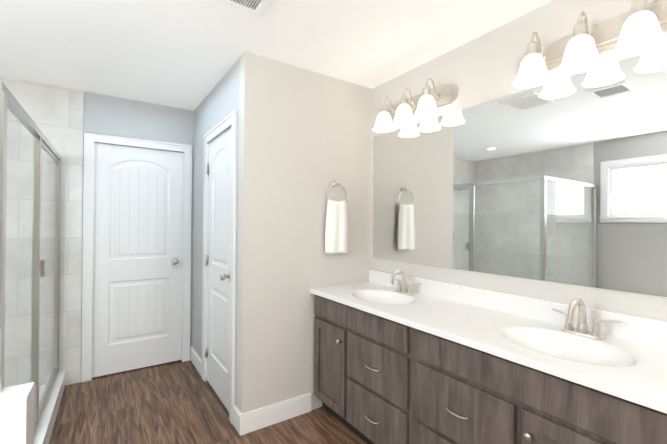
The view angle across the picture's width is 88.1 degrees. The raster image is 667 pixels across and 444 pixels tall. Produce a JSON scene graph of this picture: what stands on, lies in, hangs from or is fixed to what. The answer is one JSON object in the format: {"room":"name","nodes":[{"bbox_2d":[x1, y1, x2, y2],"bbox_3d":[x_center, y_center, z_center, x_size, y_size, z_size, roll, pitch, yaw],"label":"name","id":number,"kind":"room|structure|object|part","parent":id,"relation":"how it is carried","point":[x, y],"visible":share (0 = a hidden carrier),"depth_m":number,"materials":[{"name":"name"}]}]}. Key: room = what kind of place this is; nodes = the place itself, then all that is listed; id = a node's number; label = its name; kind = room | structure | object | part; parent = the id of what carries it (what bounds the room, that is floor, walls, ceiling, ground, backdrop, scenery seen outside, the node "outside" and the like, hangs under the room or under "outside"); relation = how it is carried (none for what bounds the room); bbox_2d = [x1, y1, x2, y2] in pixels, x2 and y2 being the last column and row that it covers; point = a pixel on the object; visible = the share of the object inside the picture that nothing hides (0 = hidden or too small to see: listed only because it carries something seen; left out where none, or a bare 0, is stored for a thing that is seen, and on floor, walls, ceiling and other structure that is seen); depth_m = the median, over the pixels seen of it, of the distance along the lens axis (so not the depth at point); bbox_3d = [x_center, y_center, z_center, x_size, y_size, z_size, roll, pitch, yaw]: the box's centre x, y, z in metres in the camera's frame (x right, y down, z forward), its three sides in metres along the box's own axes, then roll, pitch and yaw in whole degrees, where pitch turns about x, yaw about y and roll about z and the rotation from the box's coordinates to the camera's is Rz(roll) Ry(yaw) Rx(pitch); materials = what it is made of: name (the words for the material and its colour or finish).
{"room":"bathroom","nodes":[
{"label":"bathroom","id":0,"kind":"room"},
{"bbox_2d":[81,91,193,351],"bbox_3d":[-2.067,0.122,3.016,3.700,2.460,0.100,1,0,-34],"label":"wall","id":1,"kind":"structure","parent":0,"point":[111,115],"depth_m":3.15,"materials":[{"name":"grey paint"}]},
{"bbox_2d":[0,76,83,386],"bbox_3d":[-2.800,0.114,2.453,1.635,2.460,0.010,1,0,-34],"label":"wall tile","id":2,"kind":"structure","parent":1,"relation":"attached to","point":[56,114],"depth_m":2.78,"materials":[{"name":"beige tile"}]},
{"bbox_2d":[81,132,191,382],"bbox_3d":[-1.790,0.298,3.192,0.867,2.114,0.121,1,0,-34],"label":"door frame","id":3,"kind":"structure","parent":1,"relation":"attached to","point":[90,138],"depth_m":2.95,"materials":[{"name":"white wood"}]},
{"bbox_2d":[92,143,183,377],"bbox_3d":[-1.764,0.330,3.155,0.724,2.027,0.106,1,0,-34],"label":"back door","id":4,"kind":"structure","parent":1,"relation":"in","point":[137,261],"depth_m":3.15,"materials":[{"name":"white wood"}]},
{"bbox_2d":[49,360,366,443],"bbox_3d":[-0.590,1.405,0.909,3.800,0.100,5.250,1,0,-34],"label":"floor","id":5,"kind":"structure","parent":0,"point":[177,402],"depth_m":2.40,"materials":[{"name":"brown wood"}]},
{"bbox_2d":[0,81,65,443],"bbox_3d":[-2.302,0.341,1.636,1.536,2.011,1.890,1,0,-34],"label":"shower","id":6,"kind":"object","parent":5,"relation":"on","point":[28,413],"visible":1,"depth_m":1.97,"materials":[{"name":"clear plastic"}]},
{"bbox_2d":[310,269,666,443],"bbox_3d":[0.608,0.843,1.838,0.584,1.050,1.954,1,0,-34],"label":"bathroom vanity","id":7,"kind":"object","parent":5,"relation":"on","point":[401,358],"visible":1,"depth_m":1.53,"materials":[{"name":"brown wood"}]},
{"bbox_2d":[192,58,239,406],"bbox_3d":[-0.973,0.130,2.883,0.100,2.460,1.350,1,0,-34],"label":"wall","id":8,"kind":"structure","parent":0,"point":[219,103],"depth_m":3.10,"materials":[{"name":"grey paint"}]},
{"bbox_2d":[190,346,201,376],"bbox_3d":[-1.271,1.293,3.205,0.017,0.133,0.485,1,0,-34],"label":"baseboard","id":9,"kind":"structure","parent":8,"relation":"attached to","point":[196,359],"depth_m":3.18,"materials":[{"name":"white wood"}]},
{"bbox_2d":[205,128,230,410],"bbox_3d":[-0.900,0.335,2.661,0.106,2.025,0.684,1,0,-34],"label":"closet door","id":10,"kind":"structure","parent":8,"relation":"in","point":[217,351],"depth_m":2.67,"materials":[{"name":"white wood"}]},
{"bbox_2d":[202,111,236,423],"bbox_3d":[-0.898,0.303,2.662,0.021,2.114,0.827,1,0,-34],"label":"door frame","id":11,"kind":"structure","parent":8,"relation":"attached to","point":[228,121],"depth_m":2.37,"materials":[{"name":"white wood"}]},
{"bbox_2d":[233,405,240,434],"bbox_3d":[-0.631,1.294,2.261,0.017,0.133,0.135,1,0,-34],"label":"baseboard","id":12,"kind":"structure","parent":8,"relation":"attached to","point":[236,417],"depth_m":2.25,"materials":[{"name":"white wood"}]},
{"bbox_2d":[0,0,552,110],"bbox_3d":[-0.570,-1.155,0.919,3.800,0.100,5.250,1,0,-34],"label":"ceiling","id":13,"kind":"structure","parent":0,"point":[184,54],"depth_m":2.07,"materials":[{"name":"white paint"}]},
{"bbox_2d":[215,0,270,15],"bbox_3d":[-0.462,-1.095,1.596,0.360,0.012,0.300,1,0,-34],"label":"ceiling vent","id":14,"kind":"object","parent":13,"relation":"in","point":[256,7],"visible":0.92,"depth_m":1.73,"materials":[{"name":"white metal"}]},
{"bbox_2d":[237,51,371,413],"bbox_3d":[-0.165,0.135,2.555,1.070,2.460,0.100,1,0,-34],"label":"wall","id":15,"kind":"structure","parent":0,"point":[305,138],"depth_m":2.40,"materials":[{"name":"grey paint"}]},
{"bbox_2d":[240,392,310,435],"bbox_3d":[-0.379,1.296,2.342,0.524,0.133,0.014,1,0,-34],"label":"baseboard","id":16,"kind":"structure","parent":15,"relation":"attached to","point":[263,417],"depth_m":2.32,"materials":[{"name":"white wood"}]},
{"bbox_2d":[325,181,346,253],"bbox_3d":[0.016,-0.038,2.579,0.202,0.542,0.062,1,0,-34],"label":"towel ring","id":17,"kind":"object","parent":15,"relation":"attached to","point":[336,230],"visible":1,"depth_m":2.55,"materials":[{"name":"white fabric"}]},
{"bbox_2d":[371,0,666,320],"bbox_3d":[0.951,0.142,1.953,0.100,2.460,5.250,1,0,-34],"label":"wall","id":18,"kind":"structure","parent":0,"point":[483,68],"depth_m":1.90,"materials":[{"name":"grey paint"}]},
{"bbox_2d":[373,78,457,132],"bbox_3d":[0.499,-0.793,2.352,0.216,0.246,0.660,1,0,-34],"label":"sconce","id":19,"kind":"object","parent":18,"relation":"attached to","point":[427,103],"visible":1,"depth_m":2.28,"materials":[{"name":"white glass"}]},
{"bbox_3d":[0.476,-0.731,2.337,0.162,0.122,0.556,1,0,-34],"label":"lamp shade","id":20,"kind":"part","parent":19,"relation":"part of","materials":[{"name":"white glass"}]},
{"bbox_2d":[373,46,666,296],"bbox_3d":[0.863,-0.199,1.992,0.005,0.980,1.915,1,0,-34],"label":"mirror","id":21,"kind":"object","parent":18,"relation":"attached to","point":[563,180],"visible":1,"depth_m":1.71,"materials":[{"name":"silver glass"}]},
{"bbox_2d":[513,0,666,87],"bbox_3d":[1.080,-0.791,1.495,0.216,0.246,0.660,1,0,-34],"label":"sconce","id":22,"kind":"object","parent":18,"relation":"attached to","point":[640,28],"visible":1,"depth_m":1.47,"materials":[{"name":"white glass"}]}
]}

